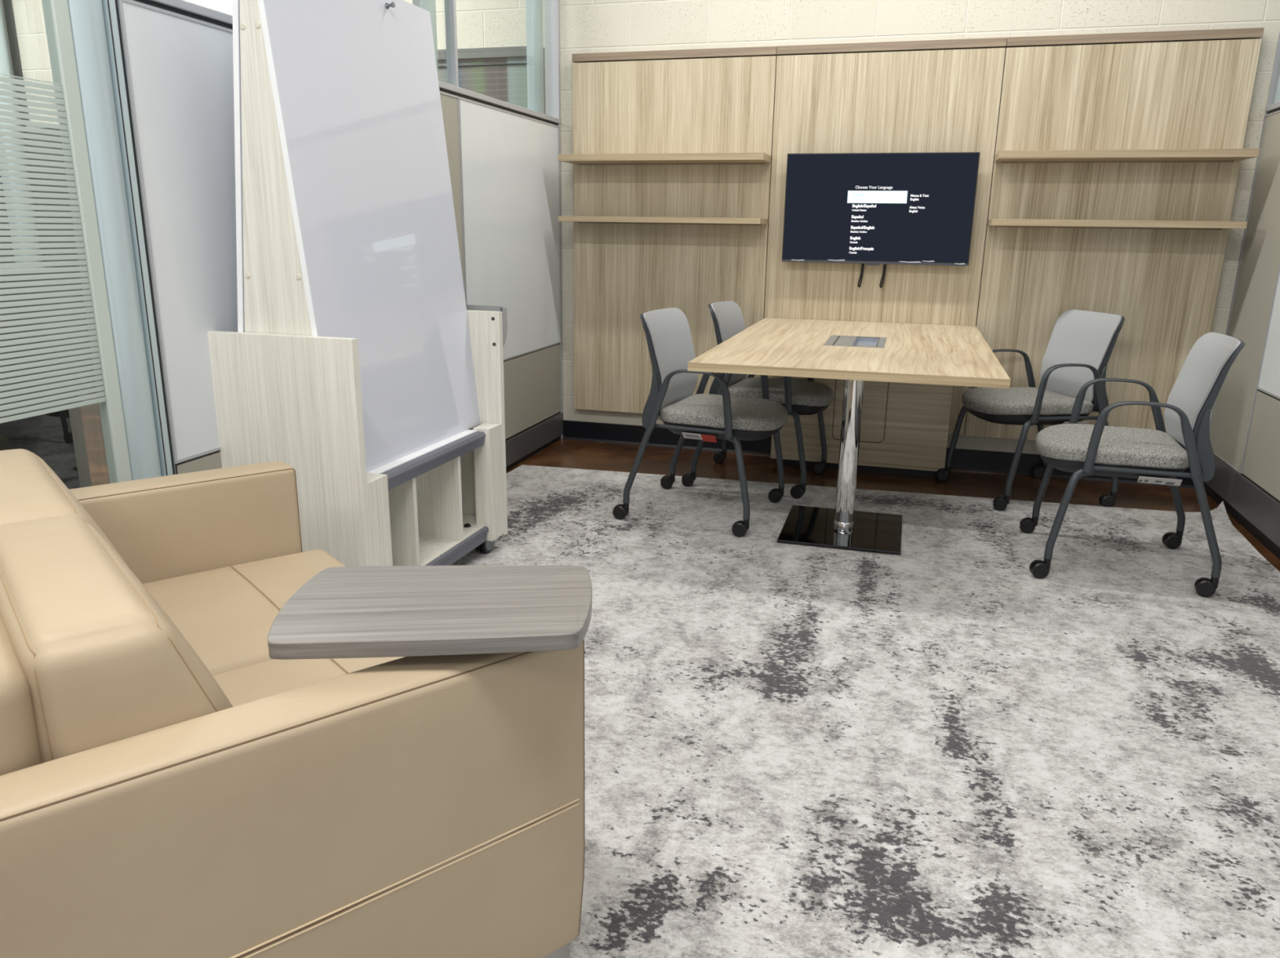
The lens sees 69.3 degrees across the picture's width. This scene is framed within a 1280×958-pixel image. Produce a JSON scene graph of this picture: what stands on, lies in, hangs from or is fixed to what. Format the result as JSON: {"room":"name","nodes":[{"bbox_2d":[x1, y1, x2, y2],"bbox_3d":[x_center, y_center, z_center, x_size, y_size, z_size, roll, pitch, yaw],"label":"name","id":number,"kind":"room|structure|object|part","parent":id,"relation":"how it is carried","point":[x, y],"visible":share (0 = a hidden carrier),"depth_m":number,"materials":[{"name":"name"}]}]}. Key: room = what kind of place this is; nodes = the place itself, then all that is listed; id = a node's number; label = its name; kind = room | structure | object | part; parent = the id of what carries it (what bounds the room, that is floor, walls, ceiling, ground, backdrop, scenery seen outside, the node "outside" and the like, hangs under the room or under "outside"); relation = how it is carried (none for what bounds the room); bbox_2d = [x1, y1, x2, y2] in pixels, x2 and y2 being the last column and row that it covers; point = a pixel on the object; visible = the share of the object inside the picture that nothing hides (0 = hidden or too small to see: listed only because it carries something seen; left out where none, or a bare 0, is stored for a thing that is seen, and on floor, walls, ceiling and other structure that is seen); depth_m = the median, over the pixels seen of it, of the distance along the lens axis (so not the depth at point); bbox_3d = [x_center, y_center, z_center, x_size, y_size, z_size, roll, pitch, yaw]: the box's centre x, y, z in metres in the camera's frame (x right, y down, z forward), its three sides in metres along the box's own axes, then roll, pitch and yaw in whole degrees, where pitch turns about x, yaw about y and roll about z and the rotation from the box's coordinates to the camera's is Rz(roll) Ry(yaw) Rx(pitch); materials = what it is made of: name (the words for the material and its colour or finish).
{"room":"office","nodes":[
{"label":"office","id":0,"kind":"room"},
{"bbox_2d":[0,0,48,266],"bbox_3d":[-4.871,-1.171,2.944,0.240,2.960,6.498,5,16,15],"label":"wall","id":1,"kind":"structure","parent":0,"point":[5,64],"depth_m":5.76,"materials":[{"name":"cream painted concrete block"}]},
{"bbox_3d":[-4.904,-0.565,3.116,0.070,1.700,6.498,5,16,15],"label":"partition panel","id":2,"kind":"part","parent":1,"relation":"part of","materials":[{"name":"grey glass"}]},
{"bbox_2d":[0,0,563,483],"bbox_3d":[-1.370,-0.862,1.986,0.115,2.960,6.498,5,16,15],"label":"wall","id":3,"kind":"structure","parent":0,"point":[144,89],"depth_m":2.40,"materials":[{"name":"grey"}]},
{"bbox_3d":[-1.284,-0.884,2.187,0.053,2.900,0.096,5,16,15],"label":"post","id":4,"kind":"part","parent":3,"relation":"part of","materials":[{"name":"grey metal"}]},
{"bbox_3d":[-1.112,-0.717,2.810,0.015,1.143,0.998,5,16,15],"label":"panel frame","id":5,"kind":"part","parent":3,"relation":"part of","materials":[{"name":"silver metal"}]},
{"bbox_3d":[-1.117,-0.717,2.815,0.020,1.139,0.987,5,16,15],"label":"whiteboard panel","id":6,"kind":"part","parent":3,"relation":"part of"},
{"bbox_3d":[-1.127,0.026,3.017,0.020,0.385,0.987,5,16,15],"label":"panel","id":7,"kind":"part","parent":3,"relation":"part of","materials":[{"name":"beige laminate"}]},
{"bbox_3d":[-0.865,-1.536,3.565,0.081,0.024,2.953,5,16,15],"label":"glass rail","id":8,"kind":"part","parent":3,"relation":"part of","materials":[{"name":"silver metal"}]},
{"bbox_3d":[-0.844,-2.160,3.595,0.060,1.164,0.110,5,16,15],"label":"post","id":9,"kind":"part","parent":3,"relation":"part of","materials":[{"name":"grey"}]},
{"bbox_3d":[-0.874,-0.935,3.630,0.020,1.139,0.752,5,16,15],"label":"laminate panel","id":10,"kind":"part","parent":3,"relation":"part of","materials":[{"name":"beige laminate"}]},
{"bbox_3d":[-0.869,-0.935,3.628,0.015,1.143,0.756,5,16,15],"label":"panel frame","id":11,"kind":"part","parent":3,"relation":"part of","materials":[{"name":"beige metal"}]},
{"bbox_3d":[-0.609,-1.173,4.521,0.020,1.139,1.152,5,16,15],"label":"whiteboard panel","id":12,"kind":"part","parent":3,"relation":"part of","materials":[{"name":"white plastic"}]},
{"bbox_3d":[-0.603,-1.175,4.523,0.015,1.143,1.163,5,16,15],"label":"panel frame","id":13,"kind":"part","parent":3,"relation":"part of","materials":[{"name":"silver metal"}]},
{"bbox_3d":[-0.620,-0.430,4.723,0.020,0.385,1.152,5,16,15],"label":"panel","id":14,"kind":"part","parent":3,"relation":"part of","materials":[{"name":"beige laminate"}]},
{"bbox_3d":[-0.888,0.041,3.993,0.079,0.129,2.953,5,16,15],"label":"panel","id":15,"kind":"part","parent":3,"relation":"part of","materials":[{"name":"grey"}]},
{"bbox_3d":[-0.523,-2.438,4.637,0.060,1.164,0.110,5,16,15],"label":"post","id":16,"kind":"part","parent":3,"relation":"part of","materials":[{"name":"grey"}]},
{"bbox_3d":[-0.466,-1.635,4.996,0.078,2.900,0.022,5,16,15],"label":"corner trim","id":17,"kind":"part","parent":3,"relation":"part of","materials":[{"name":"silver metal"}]},
{"bbox_2d":[0,0,1279,453],"bbox_3d":[-0.547,-2.215,4.989,12.500,4.020,0.200,5,16,15],"label":"wall","id":18,"kind":"structure","parent":0,"point":[586,26],"depth_m":4.53,"materials":[{"name":"paint"}]},
{"bbox_2d":[26,125,97,394],"bbox_3d":[-2.730,-1.306,5.745,2.340,1.692,0.049,5,16,15],"label":"window blind","id":19,"kind":"object","parent":18,"relation":"attached to","point":[26,126],"visible":0.02,"depth_m":5.95,"materials":[{"name":"grey plastic"}]},
{"bbox_3d":[-2.719,-2.115,5.526,2.340,0.016,0.049,5,16,15],"label":"edge trim","id":20,"kind":"part","parent":19,"relation":"part of","materials":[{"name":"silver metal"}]},
{"bbox_2d":[437,45,527,108],"bbox_3d":[-0.961,-1.870,5.080,0.915,0.895,0.030,5,16,15],"label":"window","id":21,"kind":"structure","parent":18,"relation":"in","point":[500,73],"depth_m":4.95,"materials":[{"name":"grey"}]},
{"bbox_3d":[-0.961,-1.870,5.080,0.915,0.895,0.030,5,16,15],"label":"frame","id":22,"kind":"part","parent":21,"relation":"part of","materials":[{"name":"grey"}]},
{"bbox_2d":[572,46,777,413],"bbox_3d":[0.152,-1.254,4.896,1.052,1.853,0.063,5,16,15],"label":"wall panel","id":23,"kind":"object","parent":18,"relation":"attached to","point":[715,100],"visible":0.81,"depth_m":4.81,"materials":[{"name":"brown wood"}]},
{"bbox_2d":[558,216,767,225],"bbox_3d":[0.114,-1.319,4.733,1.044,0.033,0.234,5,16,15],"label":"wall shelf","id":24,"kind":"object","parent":23,"relation":"attached to","point":[597,220],"visible":1,"depth_m":4.64,"materials":[{"name":"brown wood"}]},
{"bbox_3d":[0.143,-1.333,4.836,0.984,0.006,0.019,5,16,15],"label":"mounting rail","id":25,"kind":"part","parent":24,"relation":"part of","materials":[{"name":"brown wood"}]},
{"bbox_2d":[557,152,770,164],"bbox_3d":[0.119,-1.606,4.654,1.046,0.039,0.234,5,16,15],"label":"wall shelf","id":26,"kind":"object","parent":23,"relation":"attached to","point":[682,158],"visible":1,"depth_m":4.59,"materials":[{"name":"brown wood"}]},
{"bbox_3d":[0.148,-1.617,4.758,0.986,0.006,0.019,5,16,15],"label":"mounting rail","id":27,"kind":"part","parent":26,"relation":"part of","materials":[{"name":"brown wood"}]},
{"bbox_3d":[0.164,-2.130,4.658,1.052,0.037,0.063,5,16,15],"label":"trim","id":28,"kind":"part","parent":23,"relation":"part of","materials":[{"name":"brown wood"}]},
{"bbox_2d":[562,419,1195,488],"bbox_3d":[1.137,-0.147,4.925,3.297,0.108,0.016,5,16,15],"label":"baseboard","id":29,"kind":"structure","parent":18,"relation":"attached to","point":[982,460],"depth_m":5.07,"materials":[{"name":"black rubber"}]},
{"bbox_2d":[764,37,1007,435],"bbox_3d":[1.162,-1.165,4.619,1.046,1.853,0.063,5,16,15],"label":"wall panel","id":30,"kind":"object","parent":18,"relation":"attached to","point":[929,95],"visible":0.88,"depth_m":4.48,"materials":[{"name":"brown wood"}]},
{"bbox_2d":[782,151,980,288],"bbox_3d":[1.153,-1.254,4.521,0.890,0.632,0.084,5,16,15],"label":"television","id":31,"kind":"object","parent":30,"relation":"attached to","point":[868,208],"visible":1,"depth_m":4.47,"materials":[{"name":"black plastic"}]},
{"bbox_3d":[1.174,-2.041,4.381,1.046,0.037,0.063,5,16,15],"label":"trim","id":32,"kind":"part","parent":30,"relation":"part of","materials":[{"name":"brown wood"}]},
{"bbox_2d":[964,27,1264,440],"bbox_3d":[2.159,-1.077,4.346,1.026,1.853,0.063,5,16,15],"label":"wall panel","id":33,"kind":"object","parent":18,"relation":"attached to","point":[1187,89],"visible":0.77,"depth_m":4.26,"materials":[{"name":"brown wood"}]},
{"bbox_2d":[987,218,1247,230],"bbox_3d":[2.121,-1.149,4.181,1.022,0.035,0.234,5,16,15],"label":"wall shelf","id":34,"kind":"object","parent":33,"relation":"attached to","point":[1015,223],"visible":1,"depth_m":4.09,"materials":[{"name":"brown wood"}]},
{"bbox_3d":[2.151,-1.161,4.285,0.962,0.006,0.019,5,16,15],"label":"mounting rail","id":35,"kind":"part","parent":34,"relation":"part of","materials":[{"name":"brown wood"}]},
{"bbox_2d":[995,148,1259,163],"bbox_3d":[2.124,-1.429,4.106,1.020,0.039,0.234,5,16,15],"label":"wall shelf","id":36,"kind":"object","parent":33,"relation":"attached to","point":[1198,155],"visible":1,"depth_m":4.04,"materials":[{"name":"brown wood"}]},
{"bbox_3d":[2.154,-1.440,4.210,0.960,0.006,0.019,5,16,15],"label":"mounting rail","id":37,"kind":"part","parent":36,"relation":"part of","materials":[{"name":"brown wood"}]},
{"bbox_3d":[2.172,-1.953,4.108,1.026,0.037,0.063,5,16,15],"label":"trim","id":38,"kind":"part","parent":33,"relation":"part of","materials":[{"name":"brown wood"}]},
{"bbox_2d":[79,400,1279,571],"bbox_3d":[-1.816,0.890,1.350,12.500,0.100,9.200,5,16,15],"label":"floor","id":39,"kind":"structure","parent":0,"point":[563,453],"depth_m":4.63,"materials":[{"name":"wood"}]},
{"bbox_2d":[0,266,92,488],"bbox_3d":[-2.105,0.032,2.300,0.440,1.050,1.330,5,16,15],"label":"glass panel","id":40,"kind":"object","parent":39,"relation":"on","point":[57,437],"visible":0.1,"depth_m":2.72,"materials":[{"name":"clear glass"}]},
{"bbox_2d":[770,342,953,477],"bbox_3d":[1.120,-0.391,4.693,0.858,0.700,0.210,5,16,15],"label":"base cabinet","id":41,"kind":"object","parent":39,"relation":"on","point":[904,428],"visible":0.53,"depth_m":4.59,"materials":[{"name":"brown wood"}]},
{"bbox_3d":[1.094,-0.427,4.579,0.256,0.495,0.002,5,16,15],"label":"access door","id":42,"kind":"part","parent":41,"relation":"part of","materials":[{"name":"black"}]},
{"bbox_2d":[451,464,1279,957],"bbox_3d":[0.353,0.588,2.287,3.259,0.049,4.887,5,16,15],"label":"area rug","id":43,"kind":"object","parent":39,"relation":"on","point":[941,747],"visible":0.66,"depth_m":2.28,"materials":[{"name":"grey carpet"}]},
{"bbox_2d":[0,448,591,957],"bbox_3d":[-0.756,0.382,1.619,0.922,0.748,1.380,-11,19,-38],"label":"sofa","id":44,"kind":"object","parent":43,"relation":"on","point":[220,736],"visible":1,"depth_m":1.19,"materials":[{"name":"beige leather"}]},
{"bbox_3d":[-1.058,0.402,1.418,0.186,0.644,1.089,-11,19,-38],"label":"frame","id":45,"kind":"part","parent":44,"relation":"part of","materials":[{"name":"beige leather"}]},
{"bbox_2d":[0,448,127,564],"bbox_3d":[-1.069,0.146,1.701,0.278,0.344,0.564,-11,19,-38],"label":"cushion","id":46,"kind":"object","parent":44,"relation":"on","point":[29,489],"depth_m":1.61,"materials":[{"name":"beige leather"}]},
{"bbox_2d":[0,515,233,762],"bbox_3d":[-0.726,0.261,1.295,0.278,0.344,0.565,-11,19,-38],"label":"cushion","id":47,"kind":"object","parent":44,"relation":"on","point":[91,660],"depth_m":1.06,"materials":[{"name":"beige leather"}]},
{"bbox_3d":[-1.180,0.279,2.076,0.830,0.535,0.108,-11,19,-38],"label":"armrest","id":48,"kind":"part","parent":44,"relation":"part of","materials":[{"name":"beige leather"}]},
{"bbox_2d":[142,549,346,675],"bbox_3d":[-0.876,0.344,1.920,0.682,0.172,0.543,-11,19,-38],"label":"seat cushion","id":49,"kind":"object","parent":44,"relation":"on","point":[226,606],"depth_m":1.96,"materials":[{"name":"beige leather"}]},
{"bbox_3d":[-0.431,0.530,1.189,0.830,0.535,0.108,-11,19,-38],"label":"armrest","id":50,"kind":"part","parent":44,"relation":"part of","materials":[{"name":"beige leather"}]},
{"bbox_2d":[212,656,404,706],"bbox_3d":[-0.533,0.460,1.513,0.682,0.172,0.543,-11,19,-38],"label":"seat cushion","id":51,"kind":"object","parent":44,"relation":"on","point":[243,682],"depth_m":1.63,"materials":[{"name":"beige leather"}]},
{"bbox_2d":[207,0,507,566],"bbox_3d":[-0.856,-0.559,2.962,0.508,1.857,1.001,5,16,16],"label":"whiteboard","id":52,"kind":"object","parent":43,"relation":"on","point":[357,360],"visible":0.72,"depth_m":2.65,"materials":[{"name":"white wood"}]},
{"bbox_3d":[-1.004,0.007,2.633,0.508,0.830,0.028,5,16,16],"label":"panel","id":53,"kind":"part","parent":52,"relation":"part of","materials":[{"name":"white wood"}]},
{"bbox_3d":[-0.775,0.199,2.683,0.064,0.419,0.102,5,16,16],"label":"corner post","id":54,"kind":"part","parent":52,"relation":"part of","materials":[{"name":"white wood"}]},
{"bbox_2d":[385,1,395,8],"bbox_3d":[-0.762,-1.444,2.826,0.026,0.019,0.017,5,16,16],"label":"pin","id":55,"kind":"object","parent":52,"relation":"attached to","point":[392,4],"visible":1,"depth_m":2.82,"materials":[{"name":"silver metal"}]},
{"bbox_2d":[381,431,485,489],"bbox_3d":[-0.687,-0.065,2.998,0.090,0.050,0.661,5,16,16],"label":"marker tray","id":56,"kind":"object","parent":52,"relation":"on","point":[399,468],"depth_m":2.97,"materials":[{"name":"grey metal"}]},
{"bbox_3d":[-0.668,0.281,3.085,0.040,0.058,0.661,5,16,16],"label":"rail","id":57,"kind":"part","parent":52,"relation":"part of","materials":[{"name":"grey metal"}]},
{"bbox_3d":[-0.743,-0.214,3.461,0.508,0.830,0.028,5,16,16],"label":"panel","id":58,"kind":"part","parent":52,"relation":"part of","materials":[{"name":"white wood"}]},
{"bbox_3d":[-0.722,-0.572,3.416,0.508,0.141,0.078,5,16,16],"label":"grab handle","id":59,"kind":"part","parent":52,"relation":"part of","materials":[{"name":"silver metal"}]},
{"bbox_3d":[-0.552,0.011,3.390,0.064,0.419,0.102,5,16,16],"label":"corner post","id":60,"kind":"part","parent":52,"relation":"part of","materials":[{"name":"white wood"}]},
{"bbox_2d":[612,307,787,537],"bbox_3d":[0.290,-0.271,3.894,0.635,0.843,0.573,7,16,22],"label":"chair","id":61,"kind":"object","parent":43,"relation":"on","point":[708,417],"visible":0.91,"depth_m":3.77,"materials":[{"name":"grey fabric"}]},
{"bbox_3d":[-0.007,-0.059,3.792,0.132,0.338,0.026,7,16,22],"label":"leg","id":62,"kind":"part","parent":61,"relation":"part of","materials":[{"name":"grey metal"}]},
{"bbox_3d":[0.107,-0.493,3.921,0.131,0.424,0.423,7,16,22],"label":"frame","id":63,"kind":"part","parent":61,"relation":"part of","materials":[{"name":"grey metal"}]},
{"bbox_3d":[0.119,-0.511,3.910,0.130,0.391,0.419,7,16,22],"label":"backrest","id":64,"kind":"part","parent":61,"relation":"part of","materials":[{"name":"grey plastic"}]},
{"bbox_3d":[0.202,-0.183,4.256,0.132,0.338,0.026,7,16,22],"label":"leg","id":65,"kind":"part","parent":61,"relation":"part of","materials":[{"name":"grey metal"}]},
{"bbox_3d":[0.205,-0.198,3.691,0.337,0.015,0.012,7,17,23],"label":"rail","id":66,"kind":"part","parent":61,"relation":"part of","materials":[{"name":"grey metal"}]},
{"bbox_3d":[0.195,-0.302,3.636,0.360,0.256,0.036,7,16,22],"label":"armrest","id":67,"kind":"part","parent":61,"relation":"part of","materials":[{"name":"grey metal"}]},
{"bbox_2d":[685,434,700,438],"bbox_3d":[0.211,-0.172,3.711,0.060,0.016,0.023,7,16,22],"label":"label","id":68,"kind":"object","parent":61,"relation":"on","point":[688,436],"depth_m":3.71,"materials":[{"name":"grey paper"}]},
{"bbox_3d":[0.366,-0.275,3.862,0.473,0.074,0.486,7,16,22],"label":"seat","id":69,"kind":"part","parent":61,"relation":"part of","materials":[{"name":"grey fabric"}]},
{"bbox_3d":[0.404,-0.425,4.100,0.360,0.256,0.036,7,16,22],"label":"armrest","id":70,"kind":"part","parent":61,"relation":"part of","materials":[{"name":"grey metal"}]},
{"bbox_3d":[0.381,-0.009,3.642,0.127,0.330,0.040,14,20,41],"label":"leg","id":71,"kind":"part","parent":61,"relation":"part of","materials":[{"name":"grey metal"}]},
{"bbox_3d":[0.582,-0.127,4.088,0.127,0.330,0.040,2,15,4],"label":"leg","id":72,"kind":"part","parent":61,"relation":"part of","materials":[{"name":"grey metal"}]},
{"bbox_2d":[681,300,833,498],"bbox_3d":[0.593,-0.404,4.424,0.651,0.862,0.608,6,15,20],"label":"chair","id":73,"kind":"object","parent":43,"relation":"on","point":[798,397],"visible":0.66,"depth_m":4.29,"materials":[{"name":"grey fabric"}]},
{"bbox_3d":[0.305,-0.195,4.307,0.132,0.338,0.026,6,15,20],"label":"leg","id":74,"kind":"part","parent":73,"relation":"part of","materials":[{"name":"grey metal"}]},
{"bbox_3d":[0.411,-0.627,4.448,0.131,0.424,0.423,6,15,20],"label":"frame","id":75,"kind":"part","parent":73,"relation":"part of","materials":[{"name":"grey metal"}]},
{"bbox_3d":[0.492,-0.311,4.782,0.132,0.338,0.026,6,15,20],"label":"leg","id":76,"kind":"part","parent":73,"relation":"part of","materials":[{"name":"grey metal"}]},
{"bbox_3d":[0.423,-0.645,4.438,0.130,0.391,0.419,6,15,20],"label":"backrest","id":77,"kind":"part","parent":73,"relation":"part of","materials":[{"name":"grey plastic"}]},
{"bbox_3d":[0.512,-0.441,4.164,0.360,0.256,0.036,6,15,20],"label":"armrest","id":78,"kind":"part","parent":73,"relation":"part of","materials":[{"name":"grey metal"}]},
{"bbox_3d":[0.700,-0.557,4.639,0.360,0.256,0.036,6,15,20],"label":"armrest","id":79,"kind":"part","parent":73,"relation":"part of","materials":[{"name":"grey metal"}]},
{"bbox_3d":[0.673,-0.411,4.397,0.473,0.074,0.486,6,15,20],"label":"seat","id":80,"kind":"part","parent":73,"relation":"part of","materials":[{"name":"grey fabric"}]},
{"bbox_3d":[0.700,-0.149,4.174,0.129,0.329,0.038,14,20,41],"label":"leg","id":81,"kind":"part","parent":73,"relation":"part of","materials":[{"name":"grey metal"}]},
{"bbox_3d":[0.880,-0.261,4.631,0.126,0.330,0.043,2,15,4],"label":"leg","id":82,"kind":"part","parent":73,"relation":"part of","materials":[{"name":"grey metal"}]},
{"bbox_2d":[687,317,1010,555],"bbox_3d":[0.904,-0.225,3.965,1.042,0.733,1.763,5,16,15],"label":"meeting table","id":83,"kind":"object","parent":43,"relation":"on","point":[959,355],"visible":1,"depth_m":3.63,"materials":[{"name":"brown wood"}]},
{"bbox_3d":[0.824,0.200,3.769,0.465,0.013,0.493,5,16,15],"label":"plate","id":84,"kind":"part","parent":83,"relation":"part of","materials":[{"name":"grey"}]},
{"bbox_3d":[0.857,-0.574,3.861,0.070,0.004,0.349,5,16,15],"label":"lid","id":85,"kind":"part","parent":83,"relation":"part of","materials":[{"name":"grey metal"}]},
{"bbox_2d":[1019,332,1245,596],"bbox_3d":[1.750,-0.101,3.343,0.592,0.843,0.584,6,16,17],"label":"chair","id":86,"kind":"object","parent":43,"relation":"on","point":[1148,455],"visible":1,"depth_m":3.19,"materials":[{"name":"grey fabric"}]},
{"bbox_3d":[1.647,-0.002,3.680,0.127,0.330,0.040,12,19,36],"label":"leg","id":87,"kind":"part","parent":86,"relation":"part of","materials":[{"name":"grey metal"}]},
{"bbox_3d":[1.491,0.122,3.217,0.127,0.330,0.040,0,15,-1],"label":"leg","id":88,"kind":"part","parent":86,"relation":"part of","materials":[{"name":"grey metal"}]},
{"bbox_3d":[1.694,-0.120,3.359,0.473,0.074,0.486,6,16,17],"label":"seat","id":89,"kind":"part","parent":86,"relation":"part of","materials":[{"name":"grey fabric"}]},
{"bbox_3d":[1.845,-0.258,3.556,0.360,0.256,0.036,6,16,17],"label":"armrest","id":90,"kind":"part","parent":86,"relation":"part of","materials":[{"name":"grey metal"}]},
{"bbox_3d":[1.690,-0.025,3.130,0.337,0.015,0.012,5,16,17],"label":"rail","id":91,"kind":"part","parent":86,"relation":"part of","materials":[{"name":"grey metal"}]},
{"bbox_3d":[1.683,-0.129,3.075,0.360,0.256,0.036,6,16,17],"label":"armrest","id":92,"kind":"part","parent":86,"relation":"part of","materials":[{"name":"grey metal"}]},
{"bbox_2d":[1137,479,1174,484],"bbox_3d":[1.754,0.011,3.144,0.108,0.016,0.023,6,16,17],"label":"label","id":93,"kind":"object","parent":86,"relation":"attached to","point":[1166,482],"depth_m":3.14,"materials":[{"name":"grey"}]},
{"bbox_3d":[2.048,0.031,3.565,0.132,0.338,0.026,6,16,17],"label":"leg","id":94,"kind":"part","parent":86,"relation":"part of","materials":[{"name":"grey metal"}]},
{"bbox_3d":[1.956,-0.299,3.223,0.130,0.391,0.419,6,16,17],"label":"backrest","id":95,"kind":"part","parent":86,"relation":"part of","materials":[{"name":"grey plastic"}]},
{"bbox_3d":[1.886,0.159,3.083,0.132,0.338,0.026,6,16,17],"label":"leg","id":96,"kind":"part","parent":86,"relation":"part of","materials":[{"name":"grey metal"}]},
{"bbox_3d":[1.967,-0.278,3.224,0.131,0.424,0.423,6,16,17],"label":"frame","id":97,"kind":"part","parent":86,"relation":"part of","materials":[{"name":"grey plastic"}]},
{"bbox_2d":[935,309,1124,511],"bbox_3d":[1.801,-0.339,4.263,0.601,0.858,0.598,-1,15,-10],"label":"chair","id":98,"kind":"object","parent":39,"relation":"on","point":[1082,343],"visible":0.87,"depth_m":4.14,"materials":[{"name":"grey fabric"}]},
{"bbox_3d":[1.571,-0.220,4.510,0.129,0.329,0.042,3,15,7],"label":"leg","id":99,"kind":"part","parent":98,"relation":"part of","materials":[{"name":"grey metal"}]},
{"bbox_3d":[1.774,-0.500,4.483,0.360,0.256,0.036,-1,15,-10],"label":"armrest","id":100,"kind":"part","parent":98,"relation":"part of","materials":[{"name":"grey plastic"}]},
{"bbox_3d":[1.658,-0.093,4.030,0.131,0.328,0.040,-8,17,-29],"label":"leg","id":101,"kind":"part","parent":98,"relation":"part of","materials":[{"name":"grey metal"}]},
{"bbox_3d":[1.745,-0.353,4.242,0.473,0.074,0.486,-1,15,-10],"label":"seat","id":102,"kind":"part","parent":98,"relation":"part of","materials":[{"name":"grey fabric"}]},
{"bbox_3d":[1.981,-0.237,4.591,0.132,0.338,0.026,-1,15,-10],"label":"leg","id":103,"kind":"part","parent":98,"relation":"part of","materials":[{"name":"grey metal"}]},
{"bbox_3d":[1.857,-0.265,4.040,0.337,0.015,0.016,-1,15,-10],"label":"rail","id":104,"kind":"part","parent":98,"relation":"part of","materials":[{"name":"grey metal"}]},
{"bbox_3d":[1.865,-0.369,3.984,0.360,0.256,0.036,-1,15,-10],"label":"armrest","id":105,"kind":"part","parent":98,"relation":"part of","materials":[{"name":"grey plastic"}]},
{"bbox_3d":[2.018,-0.564,4.236,0.130,0.391,0.419,-1,15,-10],"label":"backrest","id":106,"kind":"part","parent":98,"relation":"part of","materials":[{"name":"grey plastic"}]},
{"bbox_3d":[2.030,-0.544,4.243,0.131,0.424,0.423,-1,15,-10],"label":"frame","id":107,"kind":"part","parent":98,"relation":"part of","materials":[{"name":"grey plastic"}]},
{"bbox_3d":[2.072,-0.105,4.092,0.132,0.338,0.026,-1,15,-10],"label":"leg","id":108,"kind":"part","parent":98,"relation":"part of","materials":[{"name":"grey metal"}]},
{"bbox_2d":[1203,31,1279,559],"bbox_3d":[1.878,-0.575,1.098,0.085,2.960,6.498,5,16,15],"label":"wall","id":109,"kind":"structure","parent":0,"point":[1245,421],"depth_m":3.95,"materials":[{"name":"grey paint"}]},
{"bbox_3d":[1.863,0.737,1.453,0.079,0.151,6.498,5,16,15],"label":"panel","id":110,"kind":"part","parent":109,"relation":"part of","materials":[{"name":"grey"}]},
{"bbox_3d":[2.669,-0.808,4.022,0.015,1.499,0.507,5,16,15],"label":"panel frame","id":111,"kind":"part","parent":109,"relation":"part of","materials":[{"name":"beige wood"}]},
{"bbox_3d":[2.674,-0.808,4.018,0.020,1.492,0.497,5,16,15],"label":"laminate panel","id":112,"kind":"part","parent":109,"relation":"part of","materials":[{"name":"beige laminate"}]},
{"bbox_3d":[2.776,-1.352,4.118,0.078,2.900,0.008,5,16,15],"label":"corner trim","id":113,"kind":"part","parent":109,"relation":"part of","materials":[{"name":"beige metal"}]},
{"bbox_3d":[2.426,-0.044,3.358,0.020,0.357,1.227,5,16,15],"label":"panel","id":114,"kind":"part","parent":109,"relation":"part of","materials":[{"name":"beige laminate"}]},
{"bbox_3d":[2.431,-0.770,3.163,0.015,1.129,1.231,5,16,15],"label":"panel frame","id":115,"kind":"part","parent":109,"relation":"part of","materials":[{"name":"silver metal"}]},
{"bbox_3d":[2.436,-0.771,3.161,0.020,1.120,1.227,5,16,15],"label":"whiteboard panel","id":116,"kind":"part","parent":109,"relation":"part of","materials":[{"name":"white plastic"}]},
{"bbox_3d":[1.883,-0.811,1.033,0.081,0.024,6.498,5,16,15],"label":"glass rail","id":117,"kind":"part","parent":109,"relation":"part of","materials":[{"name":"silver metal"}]},
{"bbox_3d":[2.773,-2.172,3.825,0.066,1.164,0.120,5,16,15],"label":"post","id":118,"kind":"part","parent":109,"relation":"part of","materials":[{"name":"grey"}]}
]}

